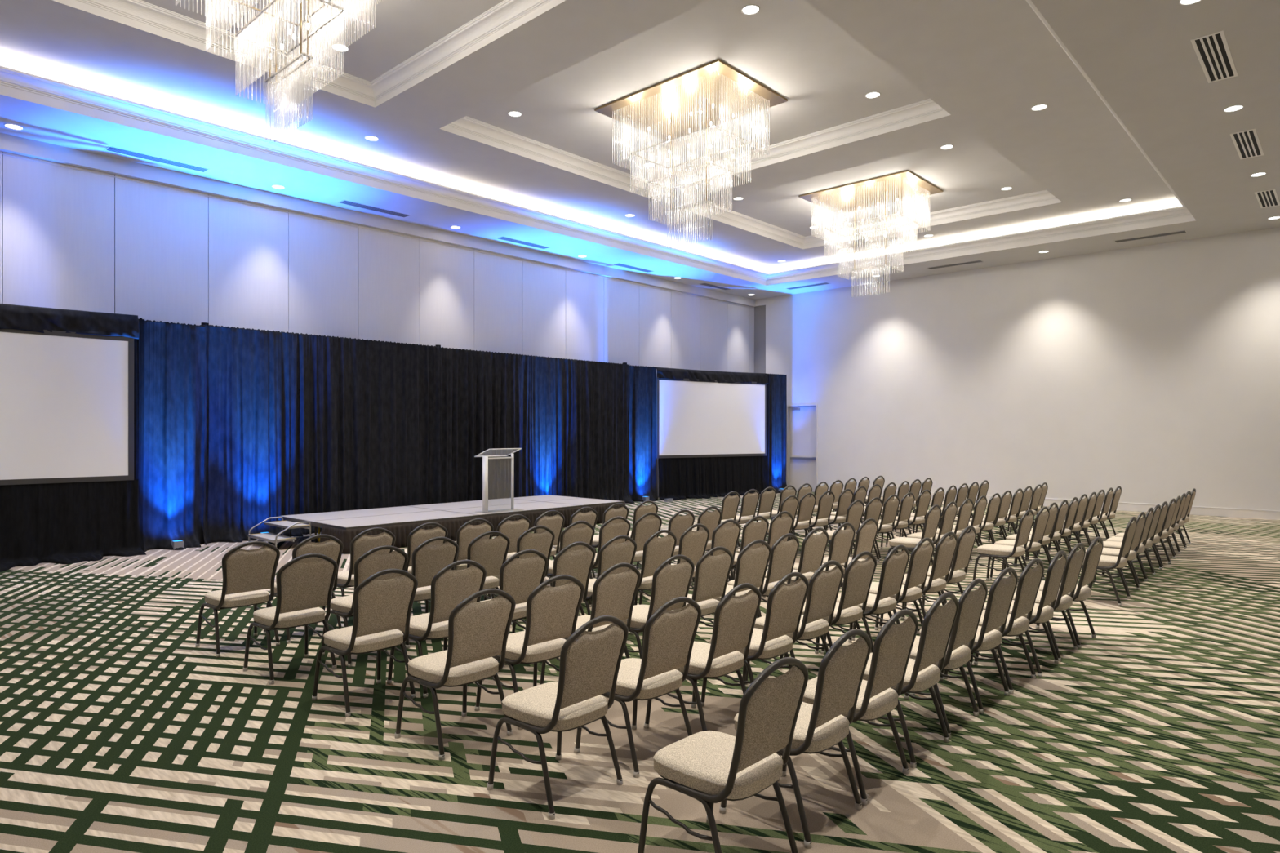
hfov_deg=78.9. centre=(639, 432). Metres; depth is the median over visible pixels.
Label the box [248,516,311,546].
steps
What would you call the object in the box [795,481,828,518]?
banquet chair
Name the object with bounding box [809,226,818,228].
recessed light
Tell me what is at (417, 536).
banquet chair
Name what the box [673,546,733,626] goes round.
banquet chair
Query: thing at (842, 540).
banquet chair
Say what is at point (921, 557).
banquet chair
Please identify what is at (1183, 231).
ceiling vent
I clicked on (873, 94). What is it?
recessed light
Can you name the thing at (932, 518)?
banquet chair
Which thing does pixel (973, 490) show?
banquet chair
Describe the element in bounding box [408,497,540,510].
deck
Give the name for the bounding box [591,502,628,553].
banquet chair
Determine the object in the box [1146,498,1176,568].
banquet chair
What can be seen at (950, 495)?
banquet chair
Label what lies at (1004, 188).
recessed light
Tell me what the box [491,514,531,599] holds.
banquet chair
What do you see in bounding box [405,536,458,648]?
banquet chair
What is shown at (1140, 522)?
banquet chair
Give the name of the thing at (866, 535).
banquet chair
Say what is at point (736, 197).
recessed light
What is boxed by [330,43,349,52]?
recessed light
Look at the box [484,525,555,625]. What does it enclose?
banquet chair
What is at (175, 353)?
drape
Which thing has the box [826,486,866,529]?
banquet chair
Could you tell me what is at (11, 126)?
recessed light
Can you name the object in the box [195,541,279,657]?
banquet chair
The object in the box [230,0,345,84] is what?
chandelier
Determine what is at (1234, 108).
recessed light
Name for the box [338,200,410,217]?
ceiling vent
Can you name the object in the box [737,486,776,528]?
banquet chair
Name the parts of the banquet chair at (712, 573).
seat, frame, backrest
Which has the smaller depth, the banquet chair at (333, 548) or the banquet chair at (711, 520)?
the banquet chair at (333, 548)
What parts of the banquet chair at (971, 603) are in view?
seat, leg, seat frame, frame, leg, backrest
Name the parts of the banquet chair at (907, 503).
leg, seat, leg, frame, backrest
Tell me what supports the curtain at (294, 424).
on the floor
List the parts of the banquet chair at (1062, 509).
seat, leg, leg, frame, backrest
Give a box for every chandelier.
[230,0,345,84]
[594,58,787,212]
[798,169,942,271]
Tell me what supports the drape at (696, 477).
attached to the projection screen at (695, 419)
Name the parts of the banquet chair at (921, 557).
leg, leg, seat, leg, seat frame, frame, leg, backrest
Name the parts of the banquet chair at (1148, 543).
seat, leg, leg, frame, backrest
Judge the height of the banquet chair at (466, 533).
0.938 m
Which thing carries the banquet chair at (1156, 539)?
on the floor
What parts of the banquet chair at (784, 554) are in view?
seat, frame, backrest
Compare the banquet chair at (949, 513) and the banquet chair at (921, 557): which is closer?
the banquet chair at (921, 557)
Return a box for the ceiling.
[0,0,1279,299]
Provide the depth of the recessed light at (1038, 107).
11.44 m
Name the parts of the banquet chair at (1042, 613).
leg, seat, leg, frame, leg, backrest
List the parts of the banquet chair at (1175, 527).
leg, seat, leg, frame, backrest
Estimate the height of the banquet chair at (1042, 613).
0.938 m
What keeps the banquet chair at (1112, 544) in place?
on the floor
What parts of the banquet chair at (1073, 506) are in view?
seat, leg, leg, frame, backrest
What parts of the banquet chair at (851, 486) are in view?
backrest, frame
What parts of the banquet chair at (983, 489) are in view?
frame, backrest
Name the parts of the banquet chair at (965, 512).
seat, frame, backrest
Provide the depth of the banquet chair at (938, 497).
12.81 m
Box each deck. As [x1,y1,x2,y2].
[278,506,437,542]
[310,510,479,542]
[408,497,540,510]
[441,502,581,516]
[506,494,580,502]
[542,497,624,506]
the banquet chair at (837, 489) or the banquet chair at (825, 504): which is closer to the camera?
the banquet chair at (825, 504)
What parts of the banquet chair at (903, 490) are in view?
frame, backrest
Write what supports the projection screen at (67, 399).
on the floor
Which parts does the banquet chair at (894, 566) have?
leg, leg, seat, leg, frame, leg, backrest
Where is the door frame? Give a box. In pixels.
[786,404,817,486]
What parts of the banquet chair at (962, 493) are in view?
frame, backrest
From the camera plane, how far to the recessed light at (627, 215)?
17.14 m
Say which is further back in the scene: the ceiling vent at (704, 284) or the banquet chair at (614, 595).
the ceiling vent at (704, 284)
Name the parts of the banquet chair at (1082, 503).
leg, seat, leg, frame, backrest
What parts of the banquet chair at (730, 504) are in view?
seat, frame, backrest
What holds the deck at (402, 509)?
on the floor
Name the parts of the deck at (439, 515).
edge rail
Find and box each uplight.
[169,540,186,550]
[641,496,648,502]
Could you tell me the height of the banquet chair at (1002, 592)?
0.938 m
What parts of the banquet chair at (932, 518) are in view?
leg, seat, frame, backrest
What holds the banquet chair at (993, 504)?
on the floor
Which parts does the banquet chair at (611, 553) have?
leg, seat, frame, backrest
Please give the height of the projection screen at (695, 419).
3.340 m
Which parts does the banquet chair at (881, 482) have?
frame, backrest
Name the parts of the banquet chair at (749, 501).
seat, frame, backrest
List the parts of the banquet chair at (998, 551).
leg, leg, seat, leg, frame, leg, backrest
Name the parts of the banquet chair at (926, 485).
frame, backrest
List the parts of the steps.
rail, rail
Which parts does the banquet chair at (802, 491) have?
frame, backrest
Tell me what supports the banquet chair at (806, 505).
on the floor
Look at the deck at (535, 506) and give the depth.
14.67 m
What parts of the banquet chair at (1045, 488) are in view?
frame, backrest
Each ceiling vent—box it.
[104,146,209,172]
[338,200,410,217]
[497,236,549,248]
[613,262,653,272]
[699,283,730,289]
[785,282,831,289]
[927,260,983,269]
[1114,230,1187,242]
[1190,30,1238,83]
[1230,128,1263,159]
[1254,189,1279,208]
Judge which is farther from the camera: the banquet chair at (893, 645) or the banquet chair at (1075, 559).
the banquet chair at (1075, 559)
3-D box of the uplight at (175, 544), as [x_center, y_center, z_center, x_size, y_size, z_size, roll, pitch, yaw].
[-7.291,1.778,12.251,0.150,0.134,0.200,0,0,43]
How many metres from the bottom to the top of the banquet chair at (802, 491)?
0.938 m
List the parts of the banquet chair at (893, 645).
leg, seat, leg, seat frame, frame, backrest, leg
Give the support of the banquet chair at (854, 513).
on the floor
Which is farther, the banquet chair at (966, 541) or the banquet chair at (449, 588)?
the banquet chair at (966, 541)
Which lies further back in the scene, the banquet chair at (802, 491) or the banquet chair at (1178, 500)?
the banquet chair at (802, 491)
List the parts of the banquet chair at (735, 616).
leg, leg, leg, seat, frame, seat frame, backrest, leg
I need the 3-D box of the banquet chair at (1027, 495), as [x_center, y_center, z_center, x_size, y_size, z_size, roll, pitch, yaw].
[6.377,1.377,13.330,0.588,0.938,0.514,0,0,44]
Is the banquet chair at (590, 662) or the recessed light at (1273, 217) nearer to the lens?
the banquet chair at (590, 662)
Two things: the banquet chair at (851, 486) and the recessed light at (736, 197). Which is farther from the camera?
the recessed light at (736, 197)
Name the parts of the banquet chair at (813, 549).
seat, frame, backrest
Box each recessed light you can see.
[4,123,23,129]
[271,184,284,189]
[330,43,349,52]
[364,135,378,141]
[449,226,461,228]
[507,111,521,116]
[625,213,635,217]
[643,162,655,167]
[733,196,743,199]
[741,4,759,14]
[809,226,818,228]
[865,91,880,98]
[940,144,953,149]
[1000,186,1012,190]
[1031,103,1048,111]
[1038,250,1048,253]
[1119,198,1132,202]
[1178,0,1201,4]
[1222,104,1244,111]
[1249,172,1266,177]
[1267,216,1279,219]
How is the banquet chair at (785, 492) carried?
on the floor
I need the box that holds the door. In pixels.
[790,406,816,492]
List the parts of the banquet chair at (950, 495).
frame, backrest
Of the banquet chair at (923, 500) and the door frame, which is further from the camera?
the door frame
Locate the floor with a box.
[0,491,1279,852]
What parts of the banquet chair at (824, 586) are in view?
leg, seat, leg, seat frame, frame, backrest, leg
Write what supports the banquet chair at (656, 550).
on the floor
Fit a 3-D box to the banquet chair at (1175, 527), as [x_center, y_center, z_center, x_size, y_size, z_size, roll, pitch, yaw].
[7.903,1.377,11.769,0.588,0.938,0.514,0,0,41]
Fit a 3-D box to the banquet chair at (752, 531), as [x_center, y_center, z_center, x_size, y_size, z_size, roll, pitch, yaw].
[1.085,1.377,8.656,0.588,0.938,0.514,0,0,44]
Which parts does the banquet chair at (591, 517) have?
frame, backrest, leg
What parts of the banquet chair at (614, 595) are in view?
leg, seat, frame, backrest, leg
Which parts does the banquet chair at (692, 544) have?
leg, seat, frame, backrest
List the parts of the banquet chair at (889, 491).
backrest, frame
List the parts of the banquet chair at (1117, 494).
leg, seat, leg, frame, backrest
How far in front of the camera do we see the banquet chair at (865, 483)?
15.87 m
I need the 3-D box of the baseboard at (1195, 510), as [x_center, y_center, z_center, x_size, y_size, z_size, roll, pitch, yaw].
[9.764,1.750,19.743,15.560,0.190,0.018,0,0,43]
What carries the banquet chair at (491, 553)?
on the floor
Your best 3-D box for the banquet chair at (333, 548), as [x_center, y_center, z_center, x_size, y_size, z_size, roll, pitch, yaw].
[-3.055,1.377,7.095,0.588,0.938,0.514,0,0,41]
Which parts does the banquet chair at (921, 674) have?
seat, leg, seat frame, frame, backrest, leg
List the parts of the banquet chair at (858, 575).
leg, leg, seat, seat frame, frame, leg, backrest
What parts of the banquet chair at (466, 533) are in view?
seat, frame, backrest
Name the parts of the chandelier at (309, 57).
stem, stem, tier frame, tier frame, tier frame, stem, stem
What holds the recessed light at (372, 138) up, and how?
in the ceiling
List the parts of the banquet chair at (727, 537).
backrest, frame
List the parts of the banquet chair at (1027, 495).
seat, frame, backrest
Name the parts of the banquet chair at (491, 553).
backrest, seat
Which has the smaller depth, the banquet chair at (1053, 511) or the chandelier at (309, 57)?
the chandelier at (309, 57)
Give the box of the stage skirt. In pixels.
[320,502,625,553]
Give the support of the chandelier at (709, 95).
hanging from the ceiling
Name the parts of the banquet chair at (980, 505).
seat, frame, backrest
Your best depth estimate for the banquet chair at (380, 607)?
5.20 m
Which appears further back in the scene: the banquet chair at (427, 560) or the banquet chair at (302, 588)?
the banquet chair at (427, 560)
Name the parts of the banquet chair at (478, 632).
leg, leg, seat, seat frame, leg, frame, backrest, leg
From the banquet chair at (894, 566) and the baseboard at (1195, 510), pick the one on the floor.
the banquet chair at (894, 566)
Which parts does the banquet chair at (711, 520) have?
seat, frame, backrest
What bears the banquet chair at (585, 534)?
on the floor
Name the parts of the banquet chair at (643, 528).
seat, frame, backrest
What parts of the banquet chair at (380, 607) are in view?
leg, leg, seat, seat frame, frame, leg, backrest, leg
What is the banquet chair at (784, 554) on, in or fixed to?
on the floor
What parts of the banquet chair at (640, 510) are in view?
backrest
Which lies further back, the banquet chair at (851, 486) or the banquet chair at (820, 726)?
the banquet chair at (851, 486)
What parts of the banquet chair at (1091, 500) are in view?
seat, leg, frame, backrest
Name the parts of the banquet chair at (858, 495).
seat, frame, backrest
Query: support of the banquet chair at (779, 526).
on the floor
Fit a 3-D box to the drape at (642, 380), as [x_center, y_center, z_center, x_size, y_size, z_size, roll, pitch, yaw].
[0.107,0.030,20.733,1.010,3.633,0.341,0,0,-34]
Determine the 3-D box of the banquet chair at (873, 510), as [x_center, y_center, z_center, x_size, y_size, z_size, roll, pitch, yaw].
[3.101,1.377,11.054,0.588,0.938,0.514,0,0,44]
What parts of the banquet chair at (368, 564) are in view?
leg, seat, leg, frame, backrest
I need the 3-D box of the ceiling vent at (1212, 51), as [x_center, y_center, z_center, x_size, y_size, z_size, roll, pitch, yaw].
[6.639,-4.312,8.968,0.290,0.006,1.430,0,0,43]
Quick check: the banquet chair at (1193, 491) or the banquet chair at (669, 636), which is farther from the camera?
the banquet chair at (1193, 491)
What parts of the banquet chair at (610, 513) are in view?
seat, backrest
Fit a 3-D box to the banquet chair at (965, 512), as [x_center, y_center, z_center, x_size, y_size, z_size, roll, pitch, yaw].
[4.302,1.377,10.853,0.588,0.938,0.514,0,0,43]
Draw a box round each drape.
[0,303,146,572]
[142,320,204,551]
[628,364,657,502]
[656,367,769,500]
[768,373,787,493]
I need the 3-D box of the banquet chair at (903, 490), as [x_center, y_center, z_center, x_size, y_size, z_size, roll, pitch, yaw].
[4.748,1.377,14.691,0.588,0.938,0.514,0,0,42]
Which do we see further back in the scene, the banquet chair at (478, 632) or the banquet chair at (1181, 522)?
the banquet chair at (1181, 522)
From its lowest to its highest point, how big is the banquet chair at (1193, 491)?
0.938 m
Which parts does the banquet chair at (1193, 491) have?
leg, seat, leg, frame, backrest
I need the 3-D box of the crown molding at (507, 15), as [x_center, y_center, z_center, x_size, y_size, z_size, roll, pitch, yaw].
[-3.309,-4.923,7.555,6.140,0.275,4.920,0,0,43]
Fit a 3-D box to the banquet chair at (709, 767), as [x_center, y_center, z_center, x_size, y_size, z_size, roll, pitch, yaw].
[0.366,1.377,3.310,0.588,0.938,0.514,0,0,43]
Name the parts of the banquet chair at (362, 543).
leg, seat, frame, backrest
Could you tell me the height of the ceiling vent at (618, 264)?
0.006 m
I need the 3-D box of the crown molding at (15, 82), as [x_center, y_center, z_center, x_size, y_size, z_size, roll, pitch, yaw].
[0.780,-4.550,12.007,10.790,0.470,20.370,0,0,43]
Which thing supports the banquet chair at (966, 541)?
on the floor
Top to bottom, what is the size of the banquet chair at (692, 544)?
0.938 m
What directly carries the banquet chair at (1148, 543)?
on the floor
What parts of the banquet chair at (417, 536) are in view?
seat, frame, backrest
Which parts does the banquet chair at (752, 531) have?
leg, seat, frame, backrest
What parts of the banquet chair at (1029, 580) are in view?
seat, leg, seat frame, frame, leg, backrest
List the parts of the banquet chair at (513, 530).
seat, frame, backrest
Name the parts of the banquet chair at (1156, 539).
seat, leg, leg, frame, backrest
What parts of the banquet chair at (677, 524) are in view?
seat, frame, backrest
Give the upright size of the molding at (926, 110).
0.275 m
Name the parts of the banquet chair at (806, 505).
seat, frame, backrest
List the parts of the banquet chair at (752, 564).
seat, frame, backrest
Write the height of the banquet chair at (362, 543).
0.938 m
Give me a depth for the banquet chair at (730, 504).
11.97 m
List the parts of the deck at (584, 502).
edge rail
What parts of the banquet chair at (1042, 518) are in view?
leg, seat, leg, frame, leg, backrest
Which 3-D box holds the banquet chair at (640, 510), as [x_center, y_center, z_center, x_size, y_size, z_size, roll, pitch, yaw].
[-0.102,1.377,10.541,0.588,0.938,0.514,0,0,42]
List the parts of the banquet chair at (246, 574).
leg, leg, seat frame, seat, frame, backrest, leg, leg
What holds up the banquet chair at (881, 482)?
on the floor
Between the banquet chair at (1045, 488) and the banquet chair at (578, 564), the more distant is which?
the banquet chair at (1045, 488)
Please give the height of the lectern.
1.153 m
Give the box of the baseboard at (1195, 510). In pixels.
[827,487,1279,519]
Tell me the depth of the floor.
4.59 m
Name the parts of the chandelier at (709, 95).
stem, stem, tier frame, tier frame, tier frame, stem, stem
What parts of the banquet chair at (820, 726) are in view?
leg, seat, leg, seat frame, frame, backrest, leg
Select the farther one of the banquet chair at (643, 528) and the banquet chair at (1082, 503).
the banquet chair at (1082, 503)
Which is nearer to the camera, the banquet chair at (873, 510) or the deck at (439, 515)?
the banquet chair at (873, 510)
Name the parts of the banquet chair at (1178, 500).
seat, leg, frame, backrest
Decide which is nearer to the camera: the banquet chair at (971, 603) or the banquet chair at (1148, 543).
the banquet chair at (971, 603)
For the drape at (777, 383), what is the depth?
23.72 m
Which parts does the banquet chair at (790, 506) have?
backrest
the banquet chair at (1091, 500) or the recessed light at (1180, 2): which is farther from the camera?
the banquet chair at (1091, 500)
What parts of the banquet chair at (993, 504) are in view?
seat, leg, frame, leg, backrest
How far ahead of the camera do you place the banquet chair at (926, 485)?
15.44 m
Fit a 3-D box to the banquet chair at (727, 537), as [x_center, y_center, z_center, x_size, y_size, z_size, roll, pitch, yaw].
[0.727,1.377,8.281,0.588,0.938,0.514,0,0,44]
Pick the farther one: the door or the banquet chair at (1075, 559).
the door
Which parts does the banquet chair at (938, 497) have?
seat, frame, backrest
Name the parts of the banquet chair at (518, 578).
seat, backrest, frame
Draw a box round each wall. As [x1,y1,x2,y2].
[0,151,754,497]
[755,226,1279,511]
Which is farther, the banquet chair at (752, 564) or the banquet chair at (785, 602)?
the banquet chair at (752, 564)
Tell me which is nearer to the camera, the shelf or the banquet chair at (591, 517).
the banquet chair at (591, 517)
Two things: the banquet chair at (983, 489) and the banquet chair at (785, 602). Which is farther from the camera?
the banquet chair at (983, 489)
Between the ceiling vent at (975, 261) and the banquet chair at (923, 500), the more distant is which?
the ceiling vent at (975, 261)
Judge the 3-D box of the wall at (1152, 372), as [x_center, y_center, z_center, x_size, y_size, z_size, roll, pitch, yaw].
[9.731,-1.235,19.922,16.250,6.160,0.200,0,0,43]
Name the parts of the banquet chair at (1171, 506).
leg, seat, leg, frame, backrest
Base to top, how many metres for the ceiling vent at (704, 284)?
0.006 m
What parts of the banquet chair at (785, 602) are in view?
leg, leg, leg, seat, seat frame, frame, backrest, leg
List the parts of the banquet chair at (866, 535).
seat, frame, backrest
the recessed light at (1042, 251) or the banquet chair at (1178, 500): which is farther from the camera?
the recessed light at (1042, 251)
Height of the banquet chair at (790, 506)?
0.938 m
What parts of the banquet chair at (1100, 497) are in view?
seat, leg, frame, backrest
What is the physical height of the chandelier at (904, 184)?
2.152 m
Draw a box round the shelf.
[488,457,512,458]
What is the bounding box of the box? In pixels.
[664,497,673,502]
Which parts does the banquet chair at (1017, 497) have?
seat, leg, leg, frame, backrest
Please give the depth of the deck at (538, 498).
16.98 m
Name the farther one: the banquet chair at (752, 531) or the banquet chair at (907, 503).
the banquet chair at (907, 503)
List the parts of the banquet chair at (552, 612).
leg, leg, seat frame, seat, leg, frame, backrest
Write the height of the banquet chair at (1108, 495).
0.938 m
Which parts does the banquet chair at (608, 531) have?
seat, backrest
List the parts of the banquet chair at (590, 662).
leg, leg, seat, seat frame, leg, frame, backrest, leg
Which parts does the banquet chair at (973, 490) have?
frame, backrest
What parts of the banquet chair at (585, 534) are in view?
seat, frame, backrest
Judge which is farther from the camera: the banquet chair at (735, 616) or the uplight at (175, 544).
the uplight at (175, 544)
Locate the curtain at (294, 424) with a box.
[202,324,440,545]
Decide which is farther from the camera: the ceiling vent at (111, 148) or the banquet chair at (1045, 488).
the banquet chair at (1045, 488)
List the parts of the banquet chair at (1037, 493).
seat, frame, backrest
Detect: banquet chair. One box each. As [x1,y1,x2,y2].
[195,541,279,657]
[242,553,337,684]
[263,533,343,644]
[311,568,417,717]
[321,545,408,667]
[322,527,395,619]
[386,560,486,697]
[394,588,515,760]
[405,522,448,603]
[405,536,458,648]
[428,518,493,603]
[466,530,510,599]
[474,574,584,729]
[480,549,548,634]
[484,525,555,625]
[486,615,628,819]
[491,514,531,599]
[511,542,595,633]
[515,510,564,559]
[539,562,640,684]
[546,520,595,607]
[552,506,598,578]
[573,596,701,777]
[577,535,636,635]
[590,515,631,578]
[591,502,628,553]
[621,555,694,658]
[626,500,657,540]
[632,512,662,568]
[633,529,676,634]
[635,509,694,585]
[637,657,808,852]
[639,524,709,604]
[644,582,761,731]
[673,506,721,584]
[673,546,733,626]
[689,519,741,587]
[700,572,808,706]
[701,539,771,624]
[719,491,740,550]
[719,628,871,848]
[725,488,759,548]
[727,533,799,617]
[728,515,768,597]
[733,511,793,576]
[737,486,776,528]
[745,560,844,684]
[755,485,796,533]
[755,527,828,618]
[766,495,799,541]
[775,483,812,536]
[782,608,918,805]
[783,551,876,666]
[788,493,816,540]
[791,490,835,542]
[793,522,855,588]
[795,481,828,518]
[810,488,853,532]
[812,480,843,529]
[815,499,864,554]
[820,544,909,654]
[822,518,878,577]
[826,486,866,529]
[832,478,857,511]
[835,476,870,511]
[835,497,883,561]
[835,592,958,768]
[849,494,899,559]
[852,537,934,640]
[861,482,896,534]
[861,484,881,535]
[864,475,884,517]
[875,492,915,554]
[878,531,957,629]
[880,480,910,531]
[884,489,931,546]
[887,504,941,564]
[896,479,921,526]
[897,477,933,515]
[901,487,944,537]
[903,525,976,617]
[903,578,987,737]
[907,501,957,567]
[910,567,1017,714]
[915,485,956,533]
[934,498,973,564]
[938,483,968,526]
[940,481,978,524]
[943,558,1044,693]
[951,495,986,562]
[953,480,989,517]
[955,493,1000,557]
[968,490,1012,545]
[973,509,1034,589]
[973,550,1066,677]
[978,488,1023,544]
[989,506,1049,579]
[990,485,1032,539]
[999,542,1085,662]
[1000,484,1042,537]
[1000,502,1057,572]
[1007,482,1048,533]
[1016,499,1068,566]
[1022,536,1103,648]
[1026,497,1078,561]
[1038,493,1088,555]
[1049,492,1097,551]
[1059,489,1105,546]
[1069,487,1113,542]
[1078,485,1121,537]
[1079,516,1137,606]
[1085,511,1146,595]
[1094,507,1153,586]
[1104,504,1160,578]
[1115,501,1168,573]
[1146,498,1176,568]
[1155,495,1181,562]
[1163,493,1186,557]
[1168,490,1191,551]
[1173,488,1195,547]
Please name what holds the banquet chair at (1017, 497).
on the floor
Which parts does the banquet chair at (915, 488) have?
frame, backrest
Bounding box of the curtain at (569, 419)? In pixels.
[439,346,635,503]
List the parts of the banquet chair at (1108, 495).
leg, seat, leg, frame, backrest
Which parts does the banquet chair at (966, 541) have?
leg, leg, seat, leg, frame, backrest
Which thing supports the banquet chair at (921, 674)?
on the floor
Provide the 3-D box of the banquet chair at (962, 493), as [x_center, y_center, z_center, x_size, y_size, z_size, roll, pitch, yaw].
[5.572,1.377,14.021,0.588,0.938,0.514,0,0,43]
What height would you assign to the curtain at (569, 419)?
3.633 m
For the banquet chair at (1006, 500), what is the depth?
12.13 m
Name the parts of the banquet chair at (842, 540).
seat, frame, backrest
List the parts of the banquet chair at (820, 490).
seat, backrest, frame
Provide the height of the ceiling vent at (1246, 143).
0.006 m
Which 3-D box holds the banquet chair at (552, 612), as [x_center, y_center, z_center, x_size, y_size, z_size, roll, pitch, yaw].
[-0.713,1.377,5.135,0.588,0.938,0.514,0,0,44]
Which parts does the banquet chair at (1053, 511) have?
seat, leg, frame, backrest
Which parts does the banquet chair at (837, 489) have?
seat, frame, backrest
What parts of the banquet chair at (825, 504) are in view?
seat, frame, backrest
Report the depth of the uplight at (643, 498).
20.65 m
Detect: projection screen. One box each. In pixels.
[0,328,133,485]
[656,377,767,500]
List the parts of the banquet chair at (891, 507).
seat, leg, frame, backrest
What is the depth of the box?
20.59 m
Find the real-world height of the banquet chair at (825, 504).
0.938 m
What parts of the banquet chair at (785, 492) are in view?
seat, frame, backrest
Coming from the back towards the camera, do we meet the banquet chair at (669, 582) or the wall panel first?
the wall panel
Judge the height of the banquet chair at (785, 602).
0.938 m
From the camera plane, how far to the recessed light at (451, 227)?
16.36 m
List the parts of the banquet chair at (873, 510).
frame, backrest, leg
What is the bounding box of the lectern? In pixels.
[474,448,521,512]
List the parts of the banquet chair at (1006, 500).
seat, leg, leg, frame, backrest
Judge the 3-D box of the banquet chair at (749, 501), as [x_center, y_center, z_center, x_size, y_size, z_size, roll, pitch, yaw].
[1.595,1.377,12.622,0.588,0.938,0.514,0,0,43]
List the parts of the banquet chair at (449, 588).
leg, leg, seat, seat frame, leg, frame, backrest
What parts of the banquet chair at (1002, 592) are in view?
seat, leg, seat frame, frame, leg, backrest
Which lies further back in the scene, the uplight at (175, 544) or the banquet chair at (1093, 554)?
the uplight at (175, 544)
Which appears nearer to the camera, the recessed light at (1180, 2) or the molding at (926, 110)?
the recessed light at (1180, 2)
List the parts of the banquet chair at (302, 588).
leg, leg, seat, seat frame, frame, leg, backrest, leg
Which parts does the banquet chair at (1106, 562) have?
seat, leg, frame, leg, backrest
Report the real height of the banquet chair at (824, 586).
0.938 m
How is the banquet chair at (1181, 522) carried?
on the floor
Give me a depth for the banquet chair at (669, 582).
5.75 m
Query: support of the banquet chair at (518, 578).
on the floor
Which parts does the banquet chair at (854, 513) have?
seat, frame, backrest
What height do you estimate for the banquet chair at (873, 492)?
0.938 m
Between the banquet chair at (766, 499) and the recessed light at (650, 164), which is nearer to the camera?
the banquet chair at (766, 499)
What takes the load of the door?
in the wall at (1152, 372)
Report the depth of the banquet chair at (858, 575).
5.93 m
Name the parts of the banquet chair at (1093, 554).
seat, leg, leg, frame, backrest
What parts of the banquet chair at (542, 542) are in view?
backrest, frame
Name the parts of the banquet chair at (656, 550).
leg, seat, frame, backrest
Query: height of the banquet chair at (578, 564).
0.938 m
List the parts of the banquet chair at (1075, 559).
seat, leg, leg, frame, backrest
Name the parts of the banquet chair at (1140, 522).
seat, leg, leg, frame, backrest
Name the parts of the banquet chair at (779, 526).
frame, backrest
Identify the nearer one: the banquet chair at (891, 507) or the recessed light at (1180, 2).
the recessed light at (1180, 2)
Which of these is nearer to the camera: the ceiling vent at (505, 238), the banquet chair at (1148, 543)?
the banquet chair at (1148, 543)
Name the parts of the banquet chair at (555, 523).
seat, frame, backrest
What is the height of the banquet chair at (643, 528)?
0.938 m
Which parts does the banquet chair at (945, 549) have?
leg, leg, seat, frame, leg, backrest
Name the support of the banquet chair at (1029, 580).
on the floor
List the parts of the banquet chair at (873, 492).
frame, backrest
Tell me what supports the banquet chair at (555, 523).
on the floor
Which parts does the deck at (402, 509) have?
edge rail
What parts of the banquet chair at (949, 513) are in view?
seat, frame, backrest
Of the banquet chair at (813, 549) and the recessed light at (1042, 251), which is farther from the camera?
the recessed light at (1042, 251)
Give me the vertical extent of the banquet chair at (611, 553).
0.938 m
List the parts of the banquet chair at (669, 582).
leg, leg, seat, frame, backrest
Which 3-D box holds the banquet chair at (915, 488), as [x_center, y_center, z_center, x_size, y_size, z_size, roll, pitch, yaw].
[5.162,1.377,15.230,0.588,0.938,0.514,0,0,43]
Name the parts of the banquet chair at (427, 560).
leg, seat, leg, frame, backrest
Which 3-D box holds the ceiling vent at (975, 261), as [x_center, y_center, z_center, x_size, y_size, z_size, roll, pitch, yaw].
[8.110,-4.312,20.020,1.370,0.006,0.250,0,0,43]
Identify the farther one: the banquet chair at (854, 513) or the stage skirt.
the stage skirt
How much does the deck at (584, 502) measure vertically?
0.400 m
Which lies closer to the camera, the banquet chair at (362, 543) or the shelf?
the banquet chair at (362, 543)
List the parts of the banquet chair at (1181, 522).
seat, leg, frame, backrest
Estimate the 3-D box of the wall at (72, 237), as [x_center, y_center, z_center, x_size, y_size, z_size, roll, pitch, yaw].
[-4.376,-1.155,16.696,0.132,6.000,24.250,0,0,43]
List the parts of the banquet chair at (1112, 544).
seat, leg, leg, frame, backrest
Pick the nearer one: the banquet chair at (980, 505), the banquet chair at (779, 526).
the banquet chair at (779, 526)
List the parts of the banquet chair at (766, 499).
seat, frame, backrest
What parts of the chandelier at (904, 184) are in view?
stem, tier frame, tier frame, tier frame, stem, stem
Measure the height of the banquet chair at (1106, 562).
0.938 m
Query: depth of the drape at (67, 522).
11.28 m
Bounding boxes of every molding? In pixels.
[0,0,1195,285]
[0,132,755,306]
[52,0,565,106]
[439,98,951,197]
[684,190,1062,248]
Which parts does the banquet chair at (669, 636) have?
leg, leg, leg, seat, frame, seat frame, backrest, leg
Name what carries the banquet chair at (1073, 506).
on the floor
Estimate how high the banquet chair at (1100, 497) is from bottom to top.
0.938 m
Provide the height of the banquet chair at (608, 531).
0.938 m
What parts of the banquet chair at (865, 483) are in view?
frame, backrest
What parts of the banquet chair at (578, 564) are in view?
leg, backrest, frame, leg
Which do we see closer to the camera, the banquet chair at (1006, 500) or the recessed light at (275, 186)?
the banquet chair at (1006, 500)
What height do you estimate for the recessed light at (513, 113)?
0.007 m
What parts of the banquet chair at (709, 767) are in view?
leg, leg, seat, seat frame, frame, backrest, leg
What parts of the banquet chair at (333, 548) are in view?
leg, seat, leg, frame, backrest, leg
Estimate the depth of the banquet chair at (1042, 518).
9.55 m
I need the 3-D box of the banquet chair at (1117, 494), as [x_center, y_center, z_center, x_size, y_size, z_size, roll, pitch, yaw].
[7.895,1.377,13.326,0.588,0.938,0.514,0,0,43]
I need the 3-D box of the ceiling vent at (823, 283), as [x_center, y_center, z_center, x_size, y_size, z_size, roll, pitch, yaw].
[4.949,-4.312,22.928,1.380,0.006,0.250,0,0,43]
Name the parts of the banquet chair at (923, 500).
seat, frame, backrest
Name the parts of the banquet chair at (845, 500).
seat, frame, backrest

